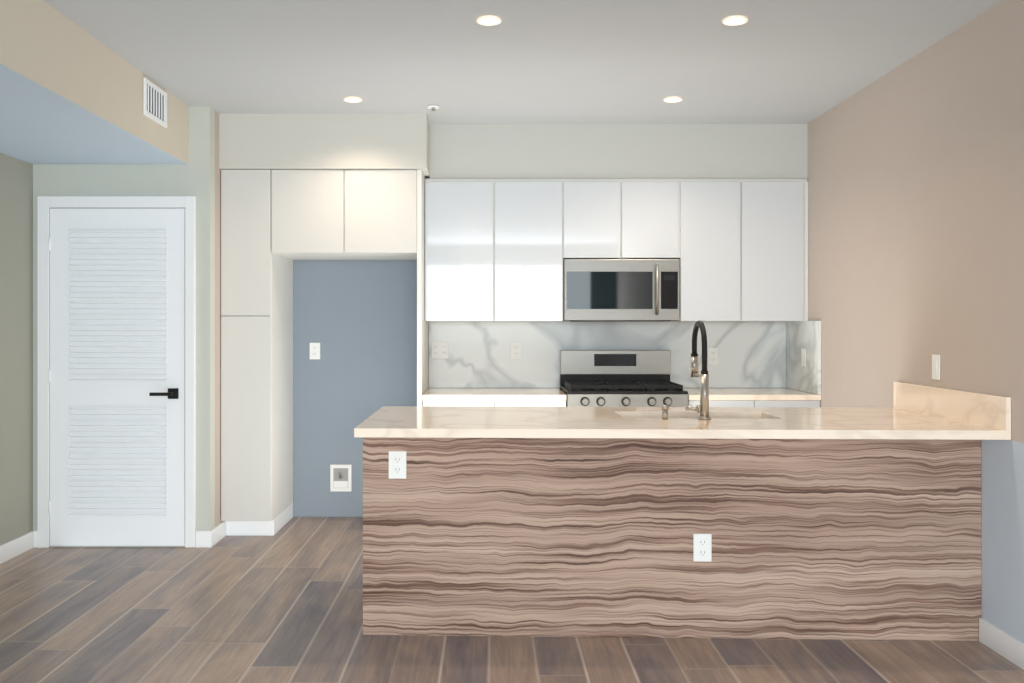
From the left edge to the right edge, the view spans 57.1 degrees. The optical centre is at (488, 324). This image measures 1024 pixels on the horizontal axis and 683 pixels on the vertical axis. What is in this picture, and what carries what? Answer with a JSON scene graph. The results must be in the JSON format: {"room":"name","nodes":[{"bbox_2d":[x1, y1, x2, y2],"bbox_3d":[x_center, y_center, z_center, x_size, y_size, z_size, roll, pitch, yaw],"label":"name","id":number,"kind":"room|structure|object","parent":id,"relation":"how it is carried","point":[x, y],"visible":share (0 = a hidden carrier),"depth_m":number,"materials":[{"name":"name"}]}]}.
{"room":"kitchen","nodes":[
{"label":"kitchen","id":0,"kind":"room"},
{"bbox_2d":[0,153,32,544],"bbox_3d":[-2.850,0.010,1.275,0.120,2.696,9.190,0,0,0],"label":"wall","id":1,"kind":"structure","parent":0,"point":[16,175],"depth_m":5.55,"materials":[{"name":"paint"}]},
{"bbox_2d":[0,531,33,563],"bbox_3d":[-2.783,1.308,1.275,0.014,0.100,8.950,0,0,0],"label":"baseboard","id":2,"kind":"structure","parent":1,"relation":"attached to","point":[15,547],"depth_m":5.52,"materials":[{"name":"white wood"}]},
{"bbox_2d":[33,106,221,546],"bbox_3d":[-2.248,0.010,6.200,1.083,2.696,0.900,0,0,0],"label":"wall","id":3,"kind":"structure","parent":0,"point":[200,178],"depth_m":5.75,"materials":[{"name":"paint"}]},
{"bbox_2d":[37,196,195,547],"bbox_3d":[-2.272,0.286,5.709,0.961,2.143,0.078,0,0,0],"label":"closet door","id":4,"kind":"structure","parent":3,"relation":"in","point":[116,288],"depth_m":5.73,"materials":[{"name":"white wood"}]},
{"bbox_2d":[34,521,225,547],"bbox_3d":[-2.235,1.308,5.898,1.083,0.100,0.324,0,0,0],"label":"baseboard","id":5,"kind":"structure","parent":3,"relation":"attached to","point":[204,539],"depth_m":5.74,"materials":[{"name":"white wood"}]},
{"bbox_2d":[293,260,569,516],"bbox_3d":[0.155,0.010,6.710,3.925,2.696,0.120,0,0,0],"label":"wall","id":6,"kind":"structure","parent":0,"point":[362,314],"depth_m":6.65,"materials":[{"name":"paint"}]},
{"bbox_2d":[310,343,319,358],"bbox_3d":[-1.231,0.184,6.644,0.075,0.118,0.008,0,0,0],"label":"outlet","id":7,"kind":"object","parent":6,"relation":"attached to","point":[314,347],"visible":1,"depth_m":6.64,"materials":[{"name":"white plastic"}]},
{"bbox_2d":[330,465,351,491],"bbox_3d":[-1.047,1.082,6.630,0.150,0.190,0.036,0,0,0],"label":"box","id":8,"kind":"object","parent":6,"relation":"attached to","point":[340,475],"visible":1,"depth_m":6.64,"materials":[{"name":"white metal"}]},
{"bbox_2d":[425,179,807,320],"bbox_3d":[0.846,-0.500,6.439,2.541,0.948,0.419,0,0,0],"label":"upper cabinet","id":9,"kind":"object","parent":6,"relation":"attached to","point":[496,249],"visible":1,"depth_m":6.23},
{"bbox_2d":[563,259,679,321],"bbox_3d":[0.882,-0.231,6.413,0.766,0.414,0.469,0,0,0],"label":"microwave","id":10,"kind":"object","parent":9,"relation":"attached to","point":[594,290],"visible":0.99,"depth_m":6.23,"materials":[{"name":"silver metal"}]},
{"bbox_2d":[429,321,820,393],"bbox_3d":[0.846,0.208,6.316,2.541,0.468,0.663,0,0,0],"label":"backsplash","id":11,"kind":"structure","parent":6,"relation":"attached to","point":[751,354],"depth_m":6.63,"materials":[{"name":"white stone"}]},
{"bbox_2d":[432,342,448,358],"bbox_3d":[-0.345,0.178,6.622,0.120,0.118,0.008,0,0,0],"label":"outlet","id":12,"kind":"object","parent":11,"relation":"attached to","point":[440,350],"visible":1,"depth_m":6.62,"materials":[{"name":"white plastic"}]},
{"bbox_2d":[511,342,520,358],"bbox_3d":[0.190,0.180,6.622,0.075,0.118,0.008,0,0,0],"label":"backsplash outlet","id":13,"kind":"object","parent":11,"relation":"attached to","point":[515,346],"visible":1,"depth_m":6.62,"materials":[{"name":"white plastic"}]},
{"bbox_2d":[708,348,717,364],"bbox_3d":[1.578,0.221,6.622,0.075,0.118,0.008,0,0,0],"label":"outlet","id":14,"kind":"object","parent":11,"relation":"attached to","point":[712,352],"visible":1,"depth_m":6.62,"materials":[{"name":"white plastic"}]},
{"bbox_2d":[801,349,805,366],"bbox_3d":[2.090,0.217,6.250,0.009,0.118,0.075,0,0,0],"label":"light switch","id":15,"kind":"object","parent":11,"relation":"attached to","point":[803,351],"visible":1,"depth_m":6.23,"materials":[{"name":"white plastic"}]},
{"bbox_2d":[0,517,1023,682],"bbox_3d":[-0.336,1.418,1.725,5.148,0.120,10.090,0,0,0],"label":"floor","id":16,"kind":"structure","parent":0,"point":[286,606],"depth_m":4.02,"materials":[{"name":"brown wood"}]},
{"bbox_2d":[221,169,427,535],"bbox_3d":[-1.066,0.184,6.309,1.276,2.347,0.678,0,0,0],"label":"tall cabinet","id":17,"kind":"object","parent":16,"relation":"on","point":[271,219],"visible":0.99,"depth_m":5.97,"materials":[{"name":"white wood"}]},
{"bbox_2d":[422,388,821,406],"bbox_3d":[0.846,0.901,6.303,2.541,0.914,0.646,0,0,0],"label":"base cabinet","id":18,"kind":"object","parent":16,"relation":"on","point":[471,397],"visible":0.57,"depth_m":6.00,"materials":[{"name":"stone"}]},
{"bbox_2d":[560,350,687,406],"bbox_3d":[0.882,0.767,6.276,0.766,1.182,0.688,0,0,0],"label":"gas range","id":19,"kind":"object","parent":16,"relation":"on","point":[588,378],"visible":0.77,"depth_m":6.55,"materials":[{"name":"silver metal"}]},
{"bbox_2d":[354,382,1010,640],"bbox_3d":[0.779,0.826,4.380,2.674,1.065,1.140,0,0,0],"label":"kitchen island","id":20,"kind":"object","parent":16,"relation":"on","point":[835,523],"visible":1,"depth_m":4.08,"materials":[{"name":"wood"}]},
{"bbox_2d":[389,451,405,478],"bbox_3d":[-0.400,0.612,4.110,0.078,0.120,0.008,0,0,2],"label":"island outlet","id":21,"kind":"object","parent":20,"relation":"attached to","point":[397,459],"visible":1,"depth_m":4.11,"materials":[{"name":"white plastic"}]},
{"bbox_2d":[662,320,710,419],"bbox_3d":[0.895,0.203,4.367,0.222,0.448,0.258,0,0,0],"label":"faucet set","id":22,"kind":"object","parent":20,"relation":"on","point":[703,408],"visible":1,"depth_m":4.26,"materials":[{"name":"silver metal"}]},
{"bbox_2d":[693,534,711,561],"bbox_3d":[0.924,0.964,4.070,0.078,0.120,0.008,0,0,2],"label":"island outlet","id":23,"kind":"object","parent":20,"relation":"attached to","point":[702,543],"visible":1,"depth_m":4.07,"materials":[{"name":"white plastic"}]},
{"bbox_2d":[43,0,1002,123],"bbox_3d":[-0.336,-1.398,1.725,5.148,0.120,10.090,0,0,0],"label":"ceiling","id":24,"kind":"structure","parent":0,"point":[546,61],"depth_m":4.58,"materials":[{"name":"paint"}]},
{"bbox_2d":[0,0,188,163],"bbox_3d":[-2.314,-1.161,1.275,0.952,0.355,8.950,0,0,0],"label":"soffit beam","id":25,"kind":"structure","parent":24,"relation":"attached to","point":[66,97],"depth_m":4.47,"materials":[{"name":"paint"}]},
{"bbox_2d":[143,78,166,127],"bbox_3d":[-1.829,-1.216,5.160,0.023,0.197,0.340,0,0,0],"label":"vent grille","id":26,"kind":"object","parent":25,"relation":"attached to","point":[154,98],"visible":1,"depth_m":5.13,"materials":[{"name":"white metal"}]},
{"bbox_2d":[219,114,429,178],"bbox_3d":[-1.051,-1.165,6.300,1.312,0.347,0.700,0,0,0],"label":"bulkhead","id":27,"kind":"object","parent":24,"relation":"attached to","point":[246,141],"depth_m":5.95,"materials":[{"name":"white paint"}]},
{"bbox_2d":[343,97,361,102],"bbox_3d":[-0.803,-1.330,5.550,0.112,0.012,0.112,0,0,0],"label":"recessed light","id":28,"kind":"object","parent":24,"relation":"in","point":[347,99],"visible":1,"depth_m":5.55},
{"bbox_2d":[428,105,438,110],"bbox_3d":[-0.340,-1.322,5.740,0.070,0.028,0.070,0,0,0],"label":"sprinkler","id":29,"kind":"object","parent":24,"relation":"attached to","point":[432,107],"visible":1,"depth_m":5.73,"materials":[{"name":"silver metal"}]},
{"bbox_2d":[476,16,501,25],"bbox_3d":[0.000,-1.330,4.110,0.112,0.012,0.112,0,0,0],"label":"recessed light","id":30,"kind":"object","parent":24,"relation":"in","point":[484,20],"visible":1,"depth_m":4.11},
{"bbox_2d":[430,124,807,178],"bbox_3d":[0.862,-1.157,6.450,2.513,0.362,0.400,0,0,0],"label":"soffit","id":31,"kind":"structure","parent":24,"relation":"attached to","point":[457,151],"depth_m":6.25,"materials":[{"name":"white paint"}]},
{"bbox_2d":[663,97,681,102],"bbox_3d":[1.086,-1.330,5.550,0.112,0.012,0.112,0,0,0],"label":"recessed light","id":32,"kind":"object","parent":24,"relation":"in","point":[668,99],"visible":1,"depth_m":5.55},
{"bbox_2d":[722,16,747,25],"bbox_3d":[1.076,-1.330,4.110,0.112,0.012,0.112,0,0,0],"label":"recessed light","id":33,"kind":"object","parent":24,"relation":"in","point":[732,20],"visible":1,"depth_m":4.11,"materials":[{"name":"white glass"}]},
{"bbox_2d":[807,0,1023,641],"bbox_3d":[2.178,0.010,1.725,0.120,2.696,10.090,0,0,0],"label":"wall","id":34,"kind":"structure","parent":0,"point":[915,180],"depth_m":4.39,"materials":[{"name":"paint"}]},
{"bbox_2d":[932,354,939,379],"bbox_3d":[2.112,0.199,4.444,0.009,0.118,0.075,0,0,0],"label":"light switch","id":35,"kind":"object","parent":34,"relation":"attached to","point":[935,358],"visible":1,"depth_m":4.44,"materials":[{"name":"white plastic"}]},
{"bbox_2d":[979,618,1023,669],"bbox_3d":[2.111,1.308,0.418,0.014,0.100,7.236,0,0,0],"label":"baseboard","id":36,"kind":"structure","parent":34,"relation":"attached to","point":[993,637],"depth_m":3.86,"materials":[{"name":"white wood"}]}
]}

